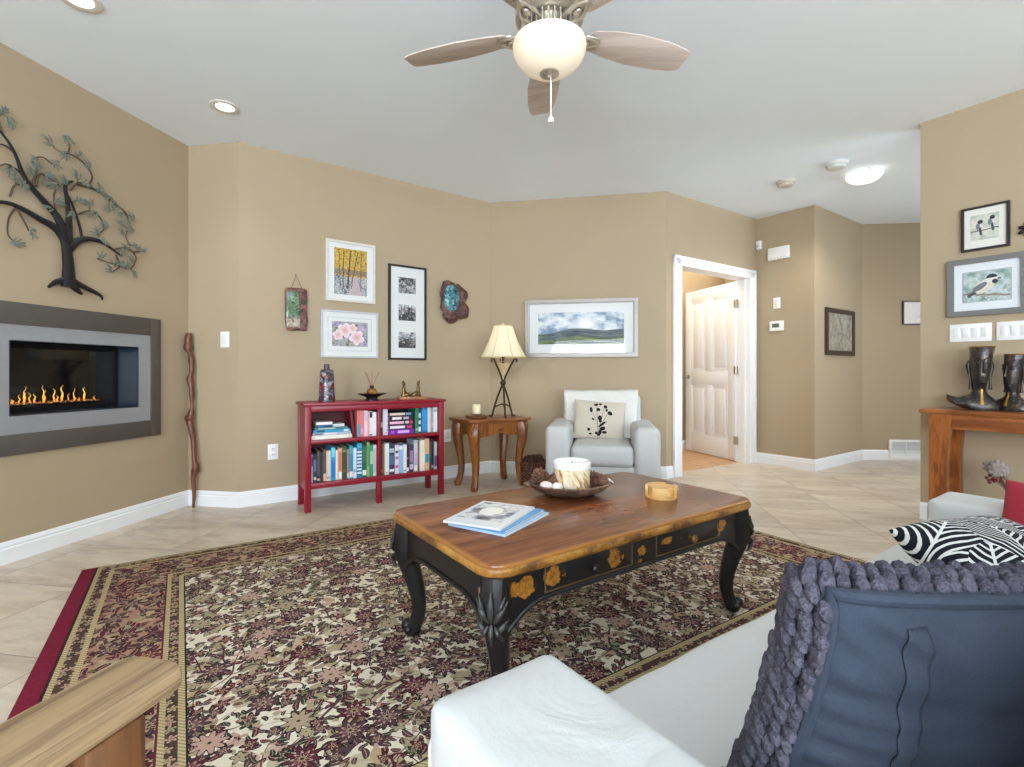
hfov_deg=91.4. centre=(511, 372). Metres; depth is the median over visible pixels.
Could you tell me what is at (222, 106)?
recessed light
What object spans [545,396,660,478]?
armchair
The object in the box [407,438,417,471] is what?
book
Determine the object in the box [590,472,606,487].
pine cone
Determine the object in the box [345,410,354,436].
book
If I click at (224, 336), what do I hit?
light switch
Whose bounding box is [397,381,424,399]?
figurine
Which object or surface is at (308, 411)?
bookcase
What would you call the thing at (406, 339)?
print
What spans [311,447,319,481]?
book
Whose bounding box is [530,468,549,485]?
pine cone
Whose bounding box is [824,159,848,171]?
smoke detector
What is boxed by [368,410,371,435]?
book
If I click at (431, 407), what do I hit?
book
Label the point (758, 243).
sensor
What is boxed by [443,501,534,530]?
magazine
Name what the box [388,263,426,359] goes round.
framed photographs
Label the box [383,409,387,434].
book
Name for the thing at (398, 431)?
book
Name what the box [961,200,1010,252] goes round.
framed bird print
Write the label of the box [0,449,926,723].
floor
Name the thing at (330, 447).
book
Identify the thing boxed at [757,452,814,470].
baseboard
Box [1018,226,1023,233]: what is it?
wall ornament
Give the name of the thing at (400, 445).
book
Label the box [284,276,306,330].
plaque
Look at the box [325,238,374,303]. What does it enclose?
framed painting
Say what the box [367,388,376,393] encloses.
bottle
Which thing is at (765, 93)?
ceiling
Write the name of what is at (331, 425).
book
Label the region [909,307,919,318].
print
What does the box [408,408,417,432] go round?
book
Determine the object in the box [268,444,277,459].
wall outlet
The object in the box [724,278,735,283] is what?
wall
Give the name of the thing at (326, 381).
vase
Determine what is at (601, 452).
seat cushion
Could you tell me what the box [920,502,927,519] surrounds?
baseboard
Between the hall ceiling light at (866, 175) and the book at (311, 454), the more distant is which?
the hall ceiling light at (866, 175)
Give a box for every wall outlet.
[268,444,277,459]
[444,429,450,441]
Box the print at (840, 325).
[829,312,851,350]
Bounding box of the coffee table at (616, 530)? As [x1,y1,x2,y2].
[390,472,753,676]
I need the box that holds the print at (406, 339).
[399,332,415,347]
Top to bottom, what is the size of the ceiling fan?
0.680 m
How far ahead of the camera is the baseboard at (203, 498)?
3.74 m
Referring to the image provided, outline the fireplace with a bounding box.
[0,300,160,456]
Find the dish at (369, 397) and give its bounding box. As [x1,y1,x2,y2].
[357,393,386,400]
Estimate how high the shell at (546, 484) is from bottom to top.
0.038 m
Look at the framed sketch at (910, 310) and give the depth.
5.72 m
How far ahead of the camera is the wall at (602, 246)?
4.89 m
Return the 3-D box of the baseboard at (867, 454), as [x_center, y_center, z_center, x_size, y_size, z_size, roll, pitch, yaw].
[5.339,0.943,5.659,2.600,0.115,0.015,0,0,5]
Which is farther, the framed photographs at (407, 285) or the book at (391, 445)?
the framed photographs at (407, 285)
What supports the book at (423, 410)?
on the bookcase
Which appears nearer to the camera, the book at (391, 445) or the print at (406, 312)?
the book at (391, 445)
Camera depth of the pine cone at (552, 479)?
2.11 m
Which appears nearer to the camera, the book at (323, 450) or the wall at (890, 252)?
the book at (323, 450)
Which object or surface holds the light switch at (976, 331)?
attached to the wall at (972, 156)
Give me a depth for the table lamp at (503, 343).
4.41 m
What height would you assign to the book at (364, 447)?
0.240 m
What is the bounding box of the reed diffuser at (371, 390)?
[365,372,378,393]
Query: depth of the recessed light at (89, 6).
2.33 m
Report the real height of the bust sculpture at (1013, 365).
0.336 m
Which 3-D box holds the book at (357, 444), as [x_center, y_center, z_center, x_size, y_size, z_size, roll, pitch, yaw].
[-1.201,0.663,3.862,0.042,0.262,0.170,0,0,-32]
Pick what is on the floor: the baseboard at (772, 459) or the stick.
the stick
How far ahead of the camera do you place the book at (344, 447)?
3.74 m
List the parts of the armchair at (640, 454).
arm, backrest, arm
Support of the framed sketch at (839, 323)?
attached to the wall at (837, 238)
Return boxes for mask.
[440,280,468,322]
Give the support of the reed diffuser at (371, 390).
on the dish at (369, 397)
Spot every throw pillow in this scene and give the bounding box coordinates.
[573,399,625,438]
[722,555,1023,766]
[889,515,1023,566]
[1002,480,1023,524]
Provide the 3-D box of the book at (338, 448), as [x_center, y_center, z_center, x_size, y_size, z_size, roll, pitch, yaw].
[-1.329,0.676,3.798,0.026,0.236,0.199,0,0,-32]
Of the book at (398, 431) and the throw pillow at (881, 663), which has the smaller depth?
the throw pillow at (881, 663)
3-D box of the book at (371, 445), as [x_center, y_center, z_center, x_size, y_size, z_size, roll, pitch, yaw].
[-1.129,0.674,3.922,0.025,0.240,0.193,0,0,-32]
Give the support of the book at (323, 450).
on the bookcase
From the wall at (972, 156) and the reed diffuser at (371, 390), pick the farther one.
the reed diffuser at (371, 390)
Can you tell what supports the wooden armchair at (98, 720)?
on the floor
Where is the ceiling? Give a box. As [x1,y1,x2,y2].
[0,0,1023,223]
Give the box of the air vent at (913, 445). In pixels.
[888,440,919,458]
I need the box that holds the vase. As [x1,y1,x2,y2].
[318,364,334,401]
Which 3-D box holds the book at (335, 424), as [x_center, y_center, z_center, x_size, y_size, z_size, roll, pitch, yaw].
[-1.327,0.388,3.782,0.085,0.020,0.131,0,0,-32]
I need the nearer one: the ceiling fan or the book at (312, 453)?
the ceiling fan
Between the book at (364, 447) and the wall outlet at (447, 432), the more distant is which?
the wall outlet at (447, 432)
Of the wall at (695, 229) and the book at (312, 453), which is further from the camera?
the wall at (695, 229)
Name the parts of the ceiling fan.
blade, blade, blade, lamp shade, pull knob, blade, blade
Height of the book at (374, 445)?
0.238 m
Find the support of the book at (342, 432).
on the book at (338, 435)
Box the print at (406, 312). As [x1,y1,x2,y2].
[399,304,415,320]
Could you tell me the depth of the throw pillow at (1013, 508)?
1.45 m
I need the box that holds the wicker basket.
[519,454,545,484]
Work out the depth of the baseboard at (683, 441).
6.56 m
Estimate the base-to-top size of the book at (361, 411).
0.200 m
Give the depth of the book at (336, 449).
3.71 m
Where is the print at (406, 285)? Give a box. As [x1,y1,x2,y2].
[399,277,415,293]
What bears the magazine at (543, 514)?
on the coffee table at (616, 530)
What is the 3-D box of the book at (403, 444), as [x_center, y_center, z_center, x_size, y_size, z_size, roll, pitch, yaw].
[-0.891,0.681,4.044,0.027,0.226,0.155,0,0,-32]
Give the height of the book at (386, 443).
0.245 m
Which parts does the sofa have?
arm, arm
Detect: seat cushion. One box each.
[570,438,633,467]
[609,545,918,766]
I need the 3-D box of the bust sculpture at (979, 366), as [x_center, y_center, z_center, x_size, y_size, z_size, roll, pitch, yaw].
[2.826,0.031,3.058,0.154,0.387,0.240,0,0,-40]
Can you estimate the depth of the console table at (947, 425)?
3.07 m
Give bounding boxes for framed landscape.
[525,297,637,356]
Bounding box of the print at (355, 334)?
[332,321,367,346]
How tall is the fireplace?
0.812 m
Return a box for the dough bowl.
[523,476,614,497]
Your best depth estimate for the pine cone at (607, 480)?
2.13 m
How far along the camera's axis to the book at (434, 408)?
4.12 m
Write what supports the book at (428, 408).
on the bookcase
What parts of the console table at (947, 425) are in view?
leg, leg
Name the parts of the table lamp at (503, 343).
leg, leg, shade trim, leg, lamp shade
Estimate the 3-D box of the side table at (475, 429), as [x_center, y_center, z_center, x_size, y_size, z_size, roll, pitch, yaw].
[-0.196,0.698,4.463,0.620,0.608,0.414,0,0,-33]
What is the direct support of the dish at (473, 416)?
on the side table at (475, 429)
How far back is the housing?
1.98 m
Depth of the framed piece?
4.19 m
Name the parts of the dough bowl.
handle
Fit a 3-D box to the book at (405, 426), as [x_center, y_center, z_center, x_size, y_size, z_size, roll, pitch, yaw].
[-0.923,0.428,4.033,0.200,0.036,0.172,0,0,-32]
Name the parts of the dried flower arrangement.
flower, flower, flower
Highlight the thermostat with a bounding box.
[769,321,783,330]
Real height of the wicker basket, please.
0.268 m
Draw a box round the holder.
[645,482,677,500]
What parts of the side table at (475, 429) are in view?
leg, leg, leg, leg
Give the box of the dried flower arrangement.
[982,460,1011,489]
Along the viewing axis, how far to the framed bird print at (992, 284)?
3.15 m
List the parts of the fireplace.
burner, panel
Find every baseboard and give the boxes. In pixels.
[0,490,188,565]
[189,490,237,507]
[237,461,489,507]
[490,461,666,478]
[666,466,673,478]
[682,440,685,448]
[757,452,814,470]
[815,450,862,470]
[863,450,919,460]
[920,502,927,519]
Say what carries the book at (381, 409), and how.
on the bookcase
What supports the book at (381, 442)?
on the bookcase
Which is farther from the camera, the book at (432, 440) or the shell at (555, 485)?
the book at (432, 440)
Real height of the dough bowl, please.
0.056 m
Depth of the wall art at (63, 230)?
2.89 m
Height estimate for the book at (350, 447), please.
0.246 m
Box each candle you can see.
[472,404,479,413]
[553,458,590,489]
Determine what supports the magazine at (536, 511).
on the magazine at (543, 514)
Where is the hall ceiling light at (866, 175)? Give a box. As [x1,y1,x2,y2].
[845,167,883,184]
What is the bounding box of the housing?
[521,5,577,28]
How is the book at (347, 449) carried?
on the bookcase
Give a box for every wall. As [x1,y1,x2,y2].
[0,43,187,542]
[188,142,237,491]
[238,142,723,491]
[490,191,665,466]
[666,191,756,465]
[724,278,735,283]
[757,205,813,458]
[814,205,861,459]
[862,223,919,449]
[920,89,1023,502]
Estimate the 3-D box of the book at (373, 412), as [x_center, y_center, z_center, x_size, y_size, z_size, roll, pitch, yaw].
[-1.111,0.394,3.938,0.029,0.182,0.188,0,0,-32]
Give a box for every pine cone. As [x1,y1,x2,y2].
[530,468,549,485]
[548,476,557,483]
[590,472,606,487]
[595,474,608,486]
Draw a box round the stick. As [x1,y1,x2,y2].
[183,333,198,507]
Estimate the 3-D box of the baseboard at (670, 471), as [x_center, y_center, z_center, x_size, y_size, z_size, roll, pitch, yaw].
[1.498,0.943,4.748,0.100,0.115,0.015,0,0,-34]
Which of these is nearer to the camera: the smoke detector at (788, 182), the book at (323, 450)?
the book at (323, 450)
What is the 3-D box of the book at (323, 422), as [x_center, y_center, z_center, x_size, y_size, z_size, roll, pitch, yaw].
[-1.409,0.369,3.718,0.114,0.020,0.141,0,0,-32]
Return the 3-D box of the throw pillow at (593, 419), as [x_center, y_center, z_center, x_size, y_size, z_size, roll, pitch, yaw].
[0.755,0.412,4.331,0.465,0.365,0.166,0,0,10]
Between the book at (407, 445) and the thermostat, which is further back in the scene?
the thermostat
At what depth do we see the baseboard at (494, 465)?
5.00 m
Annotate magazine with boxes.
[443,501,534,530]
[447,508,543,533]
[448,512,548,536]
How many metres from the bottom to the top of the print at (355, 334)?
0.205 m
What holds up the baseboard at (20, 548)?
attached to the wall at (143, 168)
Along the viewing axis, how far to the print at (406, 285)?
4.51 m
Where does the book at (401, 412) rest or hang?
on the book at (390, 418)
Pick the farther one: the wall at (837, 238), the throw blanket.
the wall at (837, 238)
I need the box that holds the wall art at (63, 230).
[0,105,146,299]
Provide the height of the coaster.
0.006 m
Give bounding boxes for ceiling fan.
[405,0,689,122]
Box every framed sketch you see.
[825,307,854,355]
[902,301,919,324]
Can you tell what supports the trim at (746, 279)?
attached to the wall at (695, 229)
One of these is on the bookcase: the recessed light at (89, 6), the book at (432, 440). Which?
the book at (432, 440)
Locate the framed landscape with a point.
(600, 327)
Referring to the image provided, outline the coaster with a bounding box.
[649,483,673,489]
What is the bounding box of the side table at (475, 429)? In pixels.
[449,414,530,492]
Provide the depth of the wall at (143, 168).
3.07 m
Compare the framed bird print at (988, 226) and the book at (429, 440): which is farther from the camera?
the book at (429, 440)
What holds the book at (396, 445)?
on the bookcase
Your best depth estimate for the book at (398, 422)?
3.96 m
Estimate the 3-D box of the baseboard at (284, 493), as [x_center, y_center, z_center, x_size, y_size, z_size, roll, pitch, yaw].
[-1.128,0.943,4.376,2.258,0.115,0.015,0,0,-36]
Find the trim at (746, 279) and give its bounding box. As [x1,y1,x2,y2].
[673,254,756,477]
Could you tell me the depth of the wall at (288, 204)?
4.14 m
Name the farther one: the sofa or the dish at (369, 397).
the dish at (369, 397)
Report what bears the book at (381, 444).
on the bookcase
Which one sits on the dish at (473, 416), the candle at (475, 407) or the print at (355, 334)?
the candle at (475, 407)
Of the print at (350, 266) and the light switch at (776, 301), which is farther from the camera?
the light switch at (776, 301)
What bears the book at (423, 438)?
on the bookcase
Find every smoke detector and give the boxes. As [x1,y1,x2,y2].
[776,178,795,188]
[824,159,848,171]
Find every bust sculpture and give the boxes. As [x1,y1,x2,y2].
[946,346,998,410]
[997,354,1023,411]
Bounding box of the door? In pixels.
[683,281,737,460]
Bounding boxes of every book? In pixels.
[311,425,347,429]
[311,428,349,432]
[311,431,350,435]
[311,434,351,439]
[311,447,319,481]
[311,452,315,482]
[311,454,312,482]
[313,420,332,424]
[313,424,332,427]
[318,447,325,481]
[320,451,322,481]
[324,448,330,480]
[325,444,335,480]
[332,445,341,479]
[333,422,343,426]
[336,449,337,479]
[337,444,346,478]
[344,443,352,478]
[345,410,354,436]
[347,449,348,478]
[351,441,361,477]
[352,410,359,436]
[353,447,356,477]
[360,410,363,436]
[361,441,369,476]
[362,444,366,476]
[364,410,367,436]
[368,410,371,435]
[370,443,375,475]
[370,444,372,476]
[372,411,375,435]
[381,409,382,434]
[381,441,388,474]
[381,442,384,474]
[381,444,382,474]
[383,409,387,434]
[387,441,394,473]
[388,410,412,415]
[388,415,412,420]
[388,420,413,424]
[388,424,412,429]
[388,428,413,434]
[395,444,398,473]
[396,443,402,472]
[397,442,406,472]
[404,442,412,471]
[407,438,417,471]
[407,445,408,471]
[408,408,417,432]
[412,438,424,470]
[417,437,428,469]
[418,408,420,432]
[418,441,418,470]
[421,408,426,432]
[426,437,433,469]
[427,407,430,431]
[429,440,430,469]
[431,407,432,431]
[432,407,436,431]
[434,441,436,468]
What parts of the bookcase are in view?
leg, panel, leg, panel, shelf, shelf, leg, leg, panel, leg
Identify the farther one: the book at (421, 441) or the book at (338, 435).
the book at (421, 441)
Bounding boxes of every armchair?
[0,656,181,766]
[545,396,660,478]
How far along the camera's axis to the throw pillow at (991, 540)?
1.16 m
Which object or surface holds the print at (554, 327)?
attached to the framed landscape
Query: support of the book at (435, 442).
on the bookcase
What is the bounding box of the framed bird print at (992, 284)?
[947,251,1023,317]
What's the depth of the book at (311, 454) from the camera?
3.62 m
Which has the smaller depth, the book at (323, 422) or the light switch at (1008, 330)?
the light switch at (1008, 330)
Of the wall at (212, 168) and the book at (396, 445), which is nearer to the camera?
the wall at (212, 168)
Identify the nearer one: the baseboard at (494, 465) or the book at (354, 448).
the book at (354, 448)
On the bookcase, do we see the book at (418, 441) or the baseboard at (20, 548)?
the book at (418, 441)
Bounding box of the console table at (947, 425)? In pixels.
[919,407,1023,500]
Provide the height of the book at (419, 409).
0.200 m
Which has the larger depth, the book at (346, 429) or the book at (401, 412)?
the book at (401, 412)
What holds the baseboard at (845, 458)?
attached to the wall at (837, 238)
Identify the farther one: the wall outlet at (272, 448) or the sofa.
the wall outlet at (272, 448)
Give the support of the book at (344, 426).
on the book at (346, 429)
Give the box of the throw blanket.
[564,389,637,437]
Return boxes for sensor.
[756,240,761,249]
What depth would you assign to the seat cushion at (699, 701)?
0.86 m
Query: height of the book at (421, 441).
0.248 m
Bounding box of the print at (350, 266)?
[334,247,366,296]
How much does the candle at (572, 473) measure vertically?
0.130 m
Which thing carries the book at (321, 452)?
on the bookcase
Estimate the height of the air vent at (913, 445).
0.220 m
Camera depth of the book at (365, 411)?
3.82 m
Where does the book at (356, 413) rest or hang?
on the bookcase
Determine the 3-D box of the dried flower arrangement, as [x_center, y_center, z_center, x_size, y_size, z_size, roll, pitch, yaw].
[2.906,0.754,2.880,0.272,0.492,0.179,0,0,35]
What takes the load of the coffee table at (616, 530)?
on the area rug
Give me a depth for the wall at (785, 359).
5.33 m
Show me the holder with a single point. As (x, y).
(662, 494)
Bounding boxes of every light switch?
[220,332,228,346]
[773,297,779,308]
[950,322,991,341]
[996,320,1023,340]
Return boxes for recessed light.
[61,0,103,12]
[209,100,239,113]
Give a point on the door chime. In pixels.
(781, 252)
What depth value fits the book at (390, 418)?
3.95 m
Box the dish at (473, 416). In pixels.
[464,413,487,418]
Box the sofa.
[428,492,1003,766]
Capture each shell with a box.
[540,481,552,487]
[552,482,562,488]
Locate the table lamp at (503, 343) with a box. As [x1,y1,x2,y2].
[479,323,526,417]
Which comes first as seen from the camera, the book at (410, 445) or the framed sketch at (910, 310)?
the book at (410, 445)
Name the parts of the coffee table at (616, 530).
leg, leg, edge moulding, drawer, knob, drawer, knob, leg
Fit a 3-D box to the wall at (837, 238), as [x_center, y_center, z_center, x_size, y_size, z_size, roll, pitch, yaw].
[3.527,-0.360,5.502,1.167,2.720,0.140,0,0,-35]
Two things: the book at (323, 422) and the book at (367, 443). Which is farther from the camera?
the book at (367, 443)
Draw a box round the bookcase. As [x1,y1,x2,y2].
[296,397,445,512]
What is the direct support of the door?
in the wall at (695, 229)
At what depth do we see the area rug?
1.86 m
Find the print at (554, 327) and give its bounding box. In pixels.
[538,311,623,343]
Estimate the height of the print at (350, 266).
0.385 m
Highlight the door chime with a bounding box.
[768,245,789,260]
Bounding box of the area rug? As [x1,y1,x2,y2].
[7,518,863,766]
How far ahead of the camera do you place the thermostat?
5.40 m
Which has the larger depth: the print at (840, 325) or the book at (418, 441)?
the print at (840, 325)
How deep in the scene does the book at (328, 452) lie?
3.68 m

